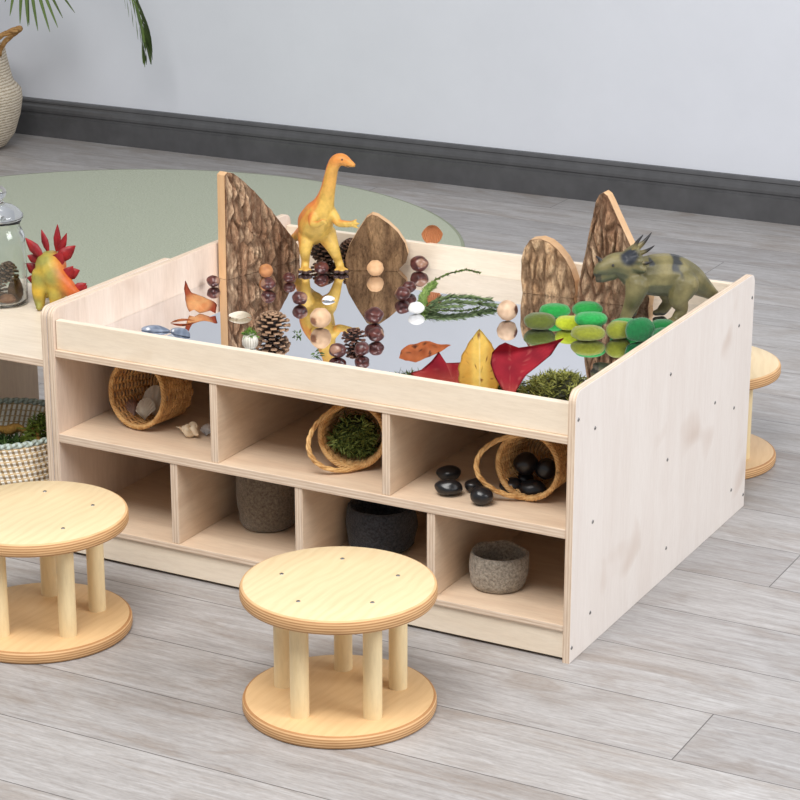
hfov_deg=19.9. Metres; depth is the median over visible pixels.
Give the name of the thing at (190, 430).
shell
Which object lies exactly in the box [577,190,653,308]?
block
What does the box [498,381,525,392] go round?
clump
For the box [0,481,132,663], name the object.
stool
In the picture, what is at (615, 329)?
pebble
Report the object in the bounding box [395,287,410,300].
conker
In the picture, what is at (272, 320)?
pine cone
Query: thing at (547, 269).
block
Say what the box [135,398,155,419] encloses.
shell
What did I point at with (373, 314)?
conker
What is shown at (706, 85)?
wall
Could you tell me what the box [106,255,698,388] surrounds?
mirror
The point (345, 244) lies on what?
pine cone
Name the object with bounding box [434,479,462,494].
stone
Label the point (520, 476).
stone
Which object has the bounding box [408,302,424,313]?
pebble
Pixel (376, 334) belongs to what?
conker
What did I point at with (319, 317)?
ball
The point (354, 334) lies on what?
pine cone
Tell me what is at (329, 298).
shell
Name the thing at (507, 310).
ball
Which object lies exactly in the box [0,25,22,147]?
basket
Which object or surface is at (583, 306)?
pebble
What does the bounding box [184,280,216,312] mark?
autumn leaves
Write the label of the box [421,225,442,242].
ball
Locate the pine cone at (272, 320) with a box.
[254,310,290,336]
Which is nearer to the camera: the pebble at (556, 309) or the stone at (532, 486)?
the stone at (532, 486)
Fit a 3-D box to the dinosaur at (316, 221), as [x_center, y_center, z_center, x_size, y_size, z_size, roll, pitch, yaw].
[-0.178,-0.375,4.473,0.085,0.244,0.236,-15,23,-38]
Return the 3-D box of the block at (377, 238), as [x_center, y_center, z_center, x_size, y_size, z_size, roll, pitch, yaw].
[-0.045,-0.312,4.490,0.124,0.113,0.032,1,18,4]
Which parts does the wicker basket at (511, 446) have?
handle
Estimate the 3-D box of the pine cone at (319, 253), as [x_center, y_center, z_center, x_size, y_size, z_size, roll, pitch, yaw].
[-0.152,-0.302,4.563,0.058,0.049,0.058,1,18,3]
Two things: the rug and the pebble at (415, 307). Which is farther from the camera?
the rug
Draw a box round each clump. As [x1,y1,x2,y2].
[0,410,46,444]
[325,411,380,460]
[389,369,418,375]
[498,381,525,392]
[517,366,588,400]
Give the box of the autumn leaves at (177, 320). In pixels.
[171,319,193,322]
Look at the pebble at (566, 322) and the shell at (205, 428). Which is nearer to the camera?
the shell at (205, 428)
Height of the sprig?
0.045 m
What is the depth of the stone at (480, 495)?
3.70 m
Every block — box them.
[217,171,299,279]
[345,212,408,270]
[521,236,579,297]
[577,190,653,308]
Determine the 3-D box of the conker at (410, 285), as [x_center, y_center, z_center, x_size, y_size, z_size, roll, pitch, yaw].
[0.017,-0.215,4.339,0.029,0.023,0.025,-4,19,-13]
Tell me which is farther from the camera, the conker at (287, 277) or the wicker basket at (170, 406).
the conker at (287, 277)
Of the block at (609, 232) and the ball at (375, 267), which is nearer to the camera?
the block at (609, 232)
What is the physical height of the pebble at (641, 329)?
0.043 m
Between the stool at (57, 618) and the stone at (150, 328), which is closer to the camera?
the stool at (57, 618)
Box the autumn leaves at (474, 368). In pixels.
[458,329,498,388]
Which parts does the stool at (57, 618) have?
leg, leg, seat, leg, leg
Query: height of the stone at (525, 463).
0.036 m
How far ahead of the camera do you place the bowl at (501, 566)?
3.78 m
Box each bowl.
[236,476,294,531]
[346,498,417,552]
[469,540,528,593]
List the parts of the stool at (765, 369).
leg, seat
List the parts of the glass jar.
knob, lid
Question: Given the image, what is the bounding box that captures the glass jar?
[0,185,28,307]
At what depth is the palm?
7.08 m
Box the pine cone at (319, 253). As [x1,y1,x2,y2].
[310,243,332,261]
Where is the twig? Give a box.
[0,423,41,439]
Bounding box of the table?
[47,214,754,663]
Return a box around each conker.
[206,275,219,286]
[261,277,275,289]
[283,272,295,281]
[292,291,306,304]
[314,261,328,273]
[329,343,345,357]
[354,341,368,355]
[364,307,383,322]
[368,327,383,341]
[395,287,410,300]
[401,281,416,291]
[410,256,428,271]
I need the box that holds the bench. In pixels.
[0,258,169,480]
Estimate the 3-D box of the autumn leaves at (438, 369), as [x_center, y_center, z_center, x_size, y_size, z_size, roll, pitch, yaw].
[0.076,-0.043,3.710,0.120,0.062,0.035,2,18,5]
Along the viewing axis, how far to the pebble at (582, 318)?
4.06 m
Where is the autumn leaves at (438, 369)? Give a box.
[410,352,459,382]
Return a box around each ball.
[259,264,272,276]
[310,308,330,327]
[367,260,383,275]
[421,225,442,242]
[497,300,517,320]
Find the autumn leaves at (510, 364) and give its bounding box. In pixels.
[490,338,563,391]
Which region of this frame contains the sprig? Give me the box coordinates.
[417,268,498,311]
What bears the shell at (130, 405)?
in the wicker basket at (170, 406)
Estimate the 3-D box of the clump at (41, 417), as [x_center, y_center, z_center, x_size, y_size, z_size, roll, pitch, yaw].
[-0.733,0.109,4.230,0.233,0.184,0.235,10,20,27]
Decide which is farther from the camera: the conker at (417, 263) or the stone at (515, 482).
the conker at (417, 263)
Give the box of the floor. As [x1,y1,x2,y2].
[0,133,799,799]
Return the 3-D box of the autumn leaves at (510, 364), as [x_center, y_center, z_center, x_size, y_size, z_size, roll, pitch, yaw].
[0.203,-0.048,3.644,0.117,0.105,0.036,2,18,5]
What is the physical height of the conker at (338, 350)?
0.025 m
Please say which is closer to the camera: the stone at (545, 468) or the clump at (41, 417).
the stone at (545, 468)
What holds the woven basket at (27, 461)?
on the floor
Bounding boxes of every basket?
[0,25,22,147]
[0,397,48,485]
[108,367,193,429]
[306,405,381,472]
[473,434,567,500]
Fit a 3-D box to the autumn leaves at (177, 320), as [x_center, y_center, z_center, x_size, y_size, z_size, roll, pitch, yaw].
[-0.396,-0.144,4.153,0.045,0.005,0.016,-4,19,-11]
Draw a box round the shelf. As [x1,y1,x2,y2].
[59,380,566,538]
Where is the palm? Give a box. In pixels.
[5,0,152,66]
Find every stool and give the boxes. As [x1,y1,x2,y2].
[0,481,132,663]
[239,546,437,748]
[745,346,780,478]
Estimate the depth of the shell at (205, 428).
4.04 m
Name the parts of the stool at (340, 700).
leg, leg, seat, leg, leg, leg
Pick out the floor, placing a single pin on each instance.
(693, 692)
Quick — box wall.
[0,0,799,180]
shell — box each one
[122,398,138,415]
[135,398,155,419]
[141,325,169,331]
[143,385,160,415]
[171,327,189,336]
[176,421,198,437]
[200,423,210,435]
[229,311,251,318]
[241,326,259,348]
[322,296,334,300]
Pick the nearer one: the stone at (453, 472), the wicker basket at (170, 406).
the stone at (453, 472)
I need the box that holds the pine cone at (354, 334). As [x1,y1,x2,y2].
[341,328,366,344]
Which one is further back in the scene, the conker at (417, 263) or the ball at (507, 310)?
the conker at (417, 263)
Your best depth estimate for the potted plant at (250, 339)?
3.99 m
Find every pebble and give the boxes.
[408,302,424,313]
[524,312,555,329]
[539,303,569,317]
[555,315,578,329]
[571,325,605,340]
[572,301,602,314]
[574,312,607,325]
[606,320,627,338]
[611,318,632,321]
[625,317,654,341]
[652,319,672,328]
[652,327,665,335]
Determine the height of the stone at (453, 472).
0.028 m
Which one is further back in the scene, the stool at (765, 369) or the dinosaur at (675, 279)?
the stool at (765, 369)
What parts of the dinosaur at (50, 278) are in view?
plate, plate, plate, plate, plate, plate, plate, plate, plate, plate, plate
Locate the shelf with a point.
(276, 453)
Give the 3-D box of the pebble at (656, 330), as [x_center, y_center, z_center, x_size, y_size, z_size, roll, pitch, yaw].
[0.468,-0.114,4.028,0.046,0.026,0.036,0,18,0]
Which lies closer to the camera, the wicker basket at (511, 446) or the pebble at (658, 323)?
the wicker basket at (511, 446)
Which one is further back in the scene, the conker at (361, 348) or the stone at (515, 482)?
the conker at (361, 348)
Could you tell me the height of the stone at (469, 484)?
0.023 m
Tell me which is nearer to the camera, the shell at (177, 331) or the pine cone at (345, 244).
the shell at (177, 331)
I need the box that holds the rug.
[0,169,464,287]
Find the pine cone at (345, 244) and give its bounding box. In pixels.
[339,238,352,262]
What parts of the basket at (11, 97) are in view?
handle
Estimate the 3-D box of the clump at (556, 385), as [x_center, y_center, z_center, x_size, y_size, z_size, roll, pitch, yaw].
[0.262,-0.025,3.711,0.136,0.054,0.154,10,20,27]
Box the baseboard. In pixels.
[15,96,799,225]
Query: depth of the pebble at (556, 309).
4.17 m
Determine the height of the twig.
0.034 m
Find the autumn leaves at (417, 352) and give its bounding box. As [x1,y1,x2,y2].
[399,341,449,361]
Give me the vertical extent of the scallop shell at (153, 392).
0.054 m
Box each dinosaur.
[25,224,86,309]
[291,153,359,274]
[593,232,717,321]
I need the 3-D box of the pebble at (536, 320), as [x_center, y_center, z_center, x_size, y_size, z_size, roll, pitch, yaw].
[0.252,-0.142,4.106,0.058,0.030,0.043,0,18,0]
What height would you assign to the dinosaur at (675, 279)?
0.165 m
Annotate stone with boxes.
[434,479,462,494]
[436,465,460,479]
[464,478,482,491]
[470,486,492,504]
[499,477,522,492]
[513,452,537,474]
[513,473,533,480]
[518,479,546,494]
[535,458,555,478]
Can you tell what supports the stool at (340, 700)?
on the floor
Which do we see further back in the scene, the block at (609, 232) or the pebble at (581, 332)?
the block at (609, 232)
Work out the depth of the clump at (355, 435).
3.88 m
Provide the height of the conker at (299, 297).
0.026 m
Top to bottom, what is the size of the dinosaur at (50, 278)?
0.159 m
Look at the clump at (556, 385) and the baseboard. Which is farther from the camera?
the baseboard

